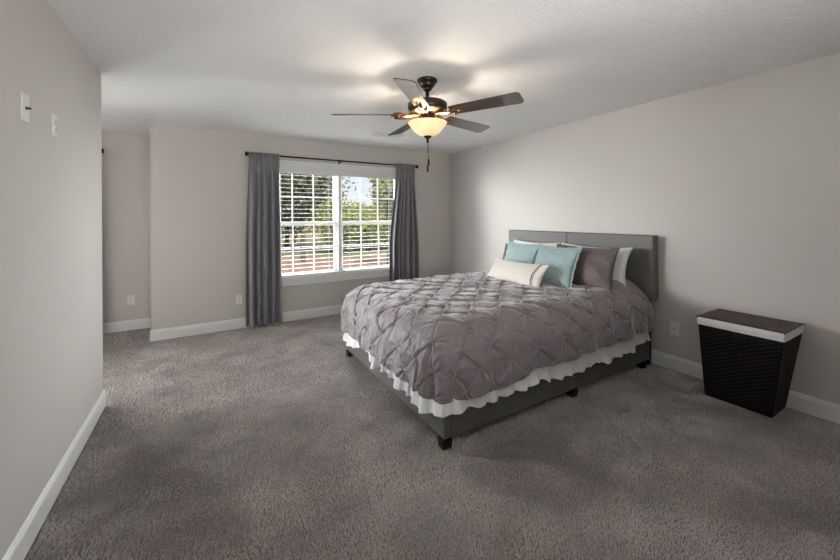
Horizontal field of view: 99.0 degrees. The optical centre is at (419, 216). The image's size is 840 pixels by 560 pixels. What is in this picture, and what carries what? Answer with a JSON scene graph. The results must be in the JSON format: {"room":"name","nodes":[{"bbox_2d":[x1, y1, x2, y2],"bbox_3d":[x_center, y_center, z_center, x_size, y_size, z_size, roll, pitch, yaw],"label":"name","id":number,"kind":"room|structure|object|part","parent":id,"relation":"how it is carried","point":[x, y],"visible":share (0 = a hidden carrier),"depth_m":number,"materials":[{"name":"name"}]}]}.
{"room":"bedroom","nodes":[
{"label":"bedroom","id":0,"kind":"room"},
{"bbox_2d":[0,0,102,559],"bbox_3d":[-2.165,0.173,-0.054,2.464,2.440,4.766,0,0,-31],"label":"wall","id":1,"kind":"structure","parent":0,"point":[51,306],"depth_m":1.69,"materials":[{"name":"paint"}]},
{"bbox_2d":[20,92,31,122],"bbox_3d":[-1.655,-0.457,1.512,0.022,0.115,0.071,0,0,-31],"label":"cable plate","id":2,"kind":"object","parent":1,"relation":"attached to","point":[24,99],"visible":1,"depth_m":1.50,"materials":[{"name":"white plastic"}]},
{"bbox_2d":[1,389,105,559],"bbox_3d":[-1.128,1.325,0.638,0.014,0.125,4.659,0,0,-31],"label":"baseboard","id":3,"kind":"structure","parent":1,"relation":"attached to","point":[19,547],"depth_m":1.72,"materials":[{"name":"white paint"}]},
{"bbox_2d":[51,113,56,137],"bbox_3d":[-1.833,-0.456,1.798,0.010,0.115,0.071,0,0,-31],"label":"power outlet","id":4,"kind":"object","parent":1,"relation":"attached to","point":[53,116],"visible":1,"depth_m":1.78,"materials":[{"name":"white plastic"}]},
{"bbox_2d":[101,130,150,322],"bbox_3d":[-4.490,0.187,3.963,2.584,2.440,0.130,0,0,-31],"label":"wall","id":5,"kind":"structure","parent":0,"point":[126,198],"depth_m":4.41,"materials":[{"name":"paint"}]},
{"bbox_2d":[103,318,150,333],"bbox_3d":[-4.395,1.344,3.932,2.464,0.125,0.014,0,0,-31],"label":"baseboard","id":6,"kind":"structure","parent":5,"relation":"attached to","point":[111,327],"depth_m":4.40,"materials":[{"name":"white paint"}]},
{"bbox_2d":[127,295,134,304],"bbox_3d":[-3.571,1.032,4.427,0.071,0.115,0.010,0,0,-31],"label":"power outlet","id":7,"kind":"object","parent":5,"relation":"attached to","point":[130,299],"visible":1,"depth_m":4.43,"materials":[{"name":"white plastic"}]},
{"bbox_3d":[-4.382,-0.767,3.885,1.468,0.071,0.121,0,0,-31],"label":"curtain rod","id":8,"kind":"object","parent":5,"relation":"attached to","visible":0},
{"bbox_2d":[102,237,103,333],"bbox_3d":[-3.900,0.286,4.109,0.427,2.176,0.136,0,0,-29],"label":"window curtain","id":9,"kind":"object","parent":8,"relation":"hanging from","point":[102,237],"visible":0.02,"depth_m":4.17,"materials":[{"name":"grey fabric"}]},
{"bbox_2d":[150,124,449,329],"bbox_3d":[-1.287,0.168,5.126,4.110,2.440,0.130,0,0,-31],"label":"wall","id":10,"kind":"structure","parent":0,"point":[199,177],"depth_m":4.36,"materials":[{"name":"paint"}]},
{"bbox_2d":[236,295,241,303],"bbox_3d":[-2.254,1.034,4.464,0.071,0.115,0.010,0,0,-31],"label":"power outlet","id":11,"kind":"object","parent":10,"relation":"attached to","point":[238,297],"visible":1,"depth_m":4.46,"materials":[{"name":"white plastic"}]},
{"bbox_2d":[150,304,342,341],"bbox_3d":[-1.249,1.325,5.061,4.123,0.125,0.014,0,0,-31],"label":"baseboard","id":12,"kind":"structure","parent":10,"relation":"attached to","point":[210,327],"depth_m":4.37,"materials":[{"name":"white paint"}]},
{"bbox_2d":[245,151,418,168],"bbox_3d":[-1.114,-0.780,5.086,2.473,0.071,0.121,0,0,-31],"label":"curtain rod","id":13,"kind":"object","parent":10,"relation":"attached to","point":[246,152],"visible":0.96,"depth_m":5.00,"materials":[{"name":"black metal"}]},
{"bbox_2d":[246,151,281,327],"bbox_3d":[-1.962,0.276,4.514,0.424,2.172,0.127,0,0,-28],"label":"window curtain","id":14,"kind":"object","parent":13,"relation":"hanging from","point":[263,221],"visible":1,"depth_m":4.49,"materials":[{"name":"grey fabric"}]},
{"bbox_2d":[389,163,418,281],"bbox_3d":[-0.241,0.266,5.542,0.512,2.172,0.135,0,0,-29],"label":"window curtain","id":15,"kind":"object","parent":13,"relation":"hanging from","point":[404,240],"visible":0.69,"depth_m":5.53,"materials":[{"name":"grey fabric"}]},
{"bbox_2d":[280,160,395,286],"bbox_3d":[-1.151,0.084,5.134,2.120,1.667,0.095,0,0,-31],"label":"trim","id":16,"kind":"structure","parent":10,"relation":"attached to","point":[330,277],"depth_m":5.07,"materials":[{"name":"white paint"}]},
{"bbox_3d":[-1.146,0.025,5.124,2.060,1.550,0.018,0,0,-31],"label":"casing","id":17,"kind":"part","parent":16,"relation":"part of","materials":[{"name":"white paint"}]},
{"bbox_2d":[281,174,395,275],"bbox_3d":[-1.178,0.068,5.178,1.924,1.490,0.123,0,0,-31],"label":"window","id":18,"kind":"structure","parent":10,"relation":"in","point":[339,224],"depth_m":5.14,"materials":[{"name":"white plastic"}]},
{"bbox_3d":[-1.622,-0.270,4.960,0.910,0.781,0.024,0,0,-31],"label":"sash","id":19,"kind":"part","parent":18,"relation":"part of","materials":[{"name":"white plastic"}]},
{"bbox_3d":[-1.604,0.439,4.938,0.910,0.725,0.024,0,0,-31],"label":"sash","id":20,"kind":"part","parent":18,"relation":"part of","materials":[{"name":"white plastic"}]},
{"bbox_2d":[280,165,339,276],"bbox_3d":[-1.559,0.064,4.893,0.942,1.473,0.072,0,0,-31],"label":"window blind","id":21,"kind":"object","parent":18,"relation":"attached to","point":[283,169],"visible":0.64,"depth_m":4.92,"materials":[{"name":"white plastic"}]},
{"bbox_3d":[-1.558,0.792,4.900,0.906,0.018,0.052,0,0,-31],"label":"rail","id":22,"kind":"part","parent":21,"relation":"part of","materials":[{"name":"white plastic"}]},
{"bbox_3d":[-1.288,0.081,5.064,0.002,1.405,0.056,0,0,-31],"label":"ladder cord","id":23,"kind":"part","parent":21,"relation":"part of","materials":[{"name":"white fabric"}]},
{"bbox_3d":[-1.610,0.070,4.945,0.938,1.490,0.080,0,0,-31],"label":"frame","id":24,"kind":"part","parent":18,"relation":"part of","materials":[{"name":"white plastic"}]},
{"bbox_3d":[-0.761,0.433,5.441,0.910,0.725,0.024,0,0,-31],"label":"sash","id":25,"kind":"part","parent":18,"relation":"part of","materials":[{"name":"white plastic"}]},
{"bbox_2d":[340,169,395,271],"bbox_3d":[-0.746,0.059,5.378,0.942,1.473,0.072,0,0,-31],"label":"window blind","id":26,"kind":"object","parent":18,"relation":"attached to","point":[346,173],"visible":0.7,"depth_m":5.33,"materials":[{"name":"white plastic"}]},
{"bbox_3d":[-0.746,0.787,5.384,0.906,0.018,0.052,0,0,-31],"label":"rail","id":27,"kind":"part","parent":26,"relation":"part of","materials":[{"name":"white plastic"}]},
{"bbox_3d":[-0.778,-0.275,5.463,0.910,0.781,0.024,0,0,-31],"label":"sash","id":28,"kind":"part","parent":18,"relation":"part of","materials":[{"name":"white plastic"}]},
{"bbox_2d":[24,314,839,559],"bbox_3d":[-0.884,1.450,2.058,6.814,0.110,7.089,0,0,-31],"label":"floor","id":29,"kind":"structure","parent":0,"point":[204,349],"depth_m":1.94,"materials":[{"name":"grey carpet"}]},
{"bbox_2d":[26,314,839,559],"bbox_3d":[-0.286,1.384,2.410,5.180,0.015,6.821,0,0,-31],"label":"carpet","id":30,"kind":"object","parent":29,"relation":"on","point":[680,380],"visible":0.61,"depth_m":1.99,"materials":[{"name":"grey carpet"}]},
{"bbox_2d":[346,230,658,449],"bbox_3d":[0.713,0.783,3.452,2.368,1.204,1.800,0,0,-31],"label":"upholstered bed","id":31,"kind":"object","parent":30,"relation":"on","point":[642,262],"visible":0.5,"depth_m":3.04,"materials":[{"name":"grey fabric"}]},
{"bbox_3d":[-0.699,1.362,3.578,0.065,0.063,0.065,0,0,-31],"label":"leg","id":32,"kind":"part","parent":31,"relation":"part of","materials":[{"name":"black wood"}]},
{"bbox_3d":[-0.269,1.185,2.869,0.055,0.295,1.698,0,0,-31],"label":"footboard","id":33,"kind":"part","parent":31,"relation":"part of","materials":[{"name":"grey fabric"}]},
{"bbox_3d":[0.150,1.357,2.154,0.065,0.063,0.065,0,0,-31],"label":"leg","id":34,"kind":"part","parent":31,"relation":"part of","materials":[{"name":"black wood"}]},
{"bbox_2d":[343,332,650,417],"bbox_3d":[0.634,1.134,3.420,2.340,0.175,1.853,0,0,-31],"label":"bed skirt","id":35,"kind":"object","parent":31,"relation":"on","point":[605,354],"visible":0.34,"depth_m":2.53,"materials":[{"name":"white fabric"}]},
{"bbox_3d":[1.139,1.176,2.750,2.240,0.295,0.050,0,0,-31],"label":"rail","id":36,"kind":"part","parent":31,"relation":"part of","materials":[{"name":"grey fabric"}]},
{"bbox_3d":[1.168,1.351,2.761,0.065,0.063,0.065,0,0,-31],"label":"leg","id":37,"kind":"part","parent":31,"relation":"part of","materials":[{"name":"black wood"}]},
{"bbox_3d":[1.686,0.470,4.033,0.098,0.590,1.800,0,0,-31],"label":"headboard","id":38,"kind":"part","parent":31,"relation":"part of","materials":[{"name":"grey fabric"}]},
{"bbox_3d":[2.018,1.346,3.268,0.065,0.063,0.065,0,0,-31],"label":"leg","id":39,"kind":"part","parent":31,"relation":"part of","materials":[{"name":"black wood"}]},
{"bbox_3d":[2.114,1.055,3.343,0.045,0.625,0.060,0,0,-31],"label":"headboard post","id":40,"kind":"part","parent":31,"relation":"part of","materials":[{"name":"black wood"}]},
{"bbox_3d":[0.698,0.904,3.447,2.190,0.365,1.588,0,0,-31],"label":"mattress","id":41,"kind":"object","parent":31,"relation":"on","visible":0},
{"bbox_2d":[341,271,653,403],"bbox_3d":[0.608,0.867,3.396,2.350,0.557,1.935,0,0,-31],"label":"comforter","id":42,"kind":"object","parent":41,"relation":"on","point":[458,336],"visible":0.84,"depth_m":2.59,"materials":[{"name":"grey fabric"}]},
{"bbox_2d":[502,243,507,258],"bbox_3d":[1.197,0.504,4.159,0.191,0.340,0.684,0,0,-33],"label":"pillow sham","id":43,"kind":"object","parent":42,"relation":"on","point":[506,245],"visible":0.04,"depth_m":4.39,"materials":[{"name":"white fabric"}]},
{"bbox_2d":[487,258,549,286],"bbox_3d":[0.991,0.577,3.696,0.193,0.230,0.761,0,0,-29],"label":"lumbar cushion","id":44,"kind":"object","parent":42,"relation":"on","point":[518,272],"visible":0.88,"depth_m":3.61,"materials":[{"name":"white fabric"}]},
{"bbox_2d":[514,239,559,246],"bbox_3d":[1.339,0.482,4.255,0.187,0.387,0.700,0,0,-31],"label":"sleeping pillow","id":45,"kind":"object","parent":42,"relation":"on","point":[515,241],"visible":0.09,"depth_m":4.24,"materials":[{"name":"white fabric"}]},
{"bbox_2d":[557,243,619,289],"bbox_3d":[1.580,0.478,3.490,0.204,0.389,0.683,0,0,-32],"label":"pillow sham","id":46,"kind":"object","parent":42,"relation":"on","point":[594,266],"visible":0.62,"depth_m":3.32,"materials":[{"name":"grey fabric"}]},
{"bbox_2d":[561,243,632,286],"bbox_3d":[1.724,0.479,3.605,0.194,0.387,0.784,0,0,-33],"label":"sleeping pillow","id":47,"kind":"object","parent":42,"relation":"on","point":[623,254],"visible":0.16,"depth_m":3.31,"materials":[{"name":"white fabric"}]},
{"bbox_2d":[504,241,538,263],"bbox_3d":[1.119,0.502,4.028,0.202,0.421,0.511,0,0,-29],"label":"throw cushion","id":48,"kind":"object","parent":41,"relation":"on","point":[517,252],"visible":0.53,"depth_m":3.99,"materials":[{"name":"teal fabric"}]},
{"bbox_2d":[535,244,582,286],"bbox_3d":[1.339,0.502,3.577,0.217,0.422,0.501,0,0,-34],"label":"throw cushion","id":49,"kind":"object","parent":41,"relation":"on","point":[562,262],"visible":0.81,"depth_m":3.48,"materials":[{"name":"teal fabric"}]},
{"bbox_2d":[696,309,804,417],"bbox_3d":[2.374,1.050,2.590,0.402,0.628,0.486,0,0,-31],"label":"laundry hamper","id":50,"kind":"object","parent":29,"relation":"on","point":[749,360],"visible":1,"depth_m":2.50,"materials":[{"name":"wicker"}]},
{"bbox_3d":[2.372,0.747,2.590,0.392,0.021,0.485,0,0,-31],"label":"lid","id":51,"kind":"part","parent":50,"relation":"part of","materials":[{"name":"wicker"}]},
{"bbox_2d":[48,0,839,153],"bbox_3d":[-0.900,-1.124,2.058,6.814,0.140,7.089,0,0,-31],"label":"ceiling","id":52,"kind":"structure","parent":0,"point":[277,68],"depth_m":2.36,"materials":[{"name":"white paint"}]},
{"bbox_2d":[372,132,403,137],"bbox_3d":[-0.414,-1.053,4.647,0.380,0.008,0.170,0,0,-31],"label":"ceiling vent","id":53,"kind":"object","parent":52,"relation":"in","point":[376,133],"visible":0.99,"depth_m":4.64,"materials":[{"name":"white metal"}]},
{"bbox_2d":[376,133,399,137],"bbox_3d":[-0.416,-1.054,4.651,0.332,0.005,0.119,0,0,-31],"label":"grille","id":54,"kind":"object","parent":53,"relation":"attached to","point":[377,134],"depth_m":4.65,"materials":[{"name":"white metal"}]},
{"bbox_2d":[331,76,523,171],"bbox_3d":[0.073,-0.702,2.820,1.388,0.717,1.414,0,0,-31],"label":"ceiling fan","id":55,"kind":"object","parent":52,"relation":"hanging from","point":[429,123],"visible":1,"depth_m":2.68,"materials":[{"name":"brown wood"}]},
{"bbox_3d":[-0.409,-0.787,2.772,0.535,0.007,0.140,0,13,-1],"label":"blade","id":56,"kind":"part","parent":55,"relation":"part of","materials":[{"name":"brown wood"}]},
{"bbox_3d":[-0.138,-0.788,3.203,0.140,0.007,0.535,-15,6,-24],"label":"blade","id":57,"kind":"part","parent":55,"relation":"part of","materials":[{"name":"brown wood"}]},
{"bbox_3d":[-0.041,-0.789,2.321,0.140,0.007,0.535,13,3,12],"label":"blade","id":58,"kind":"part","parent":55,"relation":"part of","materials":[{"name":"brown wood"}]},
{"bbox_3d":[0.059,-0.673,2.778,0.302,0.107,0.302,0,0,-31],"label":"lamp shade","id":59,"kind":"part","parent":55,"relation":"part of","materials":[{"name":"white glass"}]},
{"bbox_3d":[0.401,-0.791,3.096,0.535,0.007,0.140,0,-13,-43],"label":"blade","id":60,"kind":"part","parent":55,"relation":"part of","materials":[{"name":"brown wood"}]},
{"bbox_3d":[0.452,-0.792,2.526,0.535,0.007,0.140,0,-13,33],"label":"blade","id":61,"kind":"part","parent":55,"relation":"part of","materials":[{"name":"brown wood"}]},
{"bbox_2d":[450,53,839,404],"bbox_3d":[2.147,0.147,3.496,0.120,2.440,6.447,0,0,-31],"label":"wall","id":62,"kind":"structure","parent":0,"point":[737,182],"depth_m":2.99,"materials":[{"name":"paint"}]},
{"bbox_2d":[670,322,678,335],"bbox_3d":[2.258,1.000,3.185,0.018,0.115,0.071,0,0,-31],"label":"cable plate","id":63,"kind":"object","parent":62,"relation":"attached to","point":[674,327],"visible":1,"depth_m":3.18,"materials":[{"name":"white plastic"}]},
{"bbox_2d":[651,349,839,424],"bbox_3d":[2.099,1.305,3.458,0.014,0.125,6.197,0,0,-31],"label":"baseboard","id":64,"kind":"structure","parent":62,"relation":"attached to","point":[826,410],"depth_m":2.53,"materials":[{"name":"white paint"}]},
{"label":"outside","id":65,"kind":"structure","parent":0,"visible":0},
{"bbox_2d":[281,225,389,258],"bbox_3d":[-29.583,3.008,78.927,150.000,0.300,154.100,0,0,-31],"label":"lawn","id":66,"kind":"structure","parent":65,"point":[323,252],"depth_m":29.72,"materials":[{"name":"green plant"}]},
{"bbox_2d":[299,205,319,231],"bbox_3d":[-21.189,-0.383,63.915,9.486,6.591,9.403,0,0,-31],"label":"tree","id":67,"kind":"object","parent":66,"relation":"on","point":[318,205],"visible":0.05,"depth_m":63.37,"materials":[{"name":"green plant"}]},
{"bbox_2d":[280,173,356,251],"bbox_3d":[-10.465,-4.376,28.615,11.353,14.508,12.665,0,0,34],"label":"leafy tree","id":68,"kind":"object","parent":66,"relation":"on","point":[300,205],"visible":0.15,"depth_m":27.47,"materials":[{"name":"green plant"}]},
{"bbox_2d":[282,257,386,272],"bbox_3d":[-7.338,2.722,17.334,13.076,0.025,14.071,0,0,-1],"label":"bare dirt","id":69,"kind":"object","parent":66,"relation":"on","point":[309,260],"visible":0.13,"depth_m":20.59,"materials":[{"name":"red soil"}]},
{"bbox_2d":[301,235,304,261],"bbox_3d":[-7.030,1.923,21.532,0.240,1.600,0.200,0,0,-31],"label":"fence post","id":70,"kind":"object","parent":69,"relation":"on","point":[302,236],"visible":0.79,"depth_m":21.43,"materials":[{"name":"wood"}]},
{"bbox_2d":[305,194,370,252],"bbox_3d":[-6.293,0.512,27.218,5.211,4.614,5.299,0,0,-31],"label":"leafy shrub","id":71,"kind":"object","parent":66,"relation":"on","point":[347,229],"visible":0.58,"depth_m":26.44,"materials":[{"name":"green plant"}]},
{"bbox_2d":[351,201,378,210],"bbox_3d":[-8.602,-0.012,62.673,9.824,5.843,9.079,0,0,5],"label":"tree","id":72,"kind":"object","parent":66,"relation":"on","point":[351,201],"visible":0.03,"depth_m":61.42,"materials":[{"name":"green plant"}]},
{"bbox_2d":[350,201,391,250],"bbox_3d":[-4.035,0.769,28.974,4.900,4.074,5.025,0,0,-31],"label":"leafy shrub","id":73,"kind":"object","parent":66,"relation":"on","point":[368,238],"visible":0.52,"depth_m":28.13,"materials":[{"name":"green plant"}]},
{"bbox_2d":[366,178,393,264],"bbox_3d":[-1.656,-0.132,18.758,2.118,5.849,2.133,0,0,38],"label":"leafy tree","id":74,"kind":"object","parent":66,"relation":"on","point":[382,192],"visible":0.45,"depth_m":18.44,"materials":[{"name":"green plant"}]},
{"bbox_2d":[372,206,392,248],"bbox_3d":[-2.268,0.381,31.343,4.812,4.839,4.846,0,0,-31],"label":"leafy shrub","id":75,"kind":"object","parent":66,"relation":"on","point":[372,206],"visible":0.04,"depth_m":30.07,"materials":[{"name":"green plant"}]}
]}

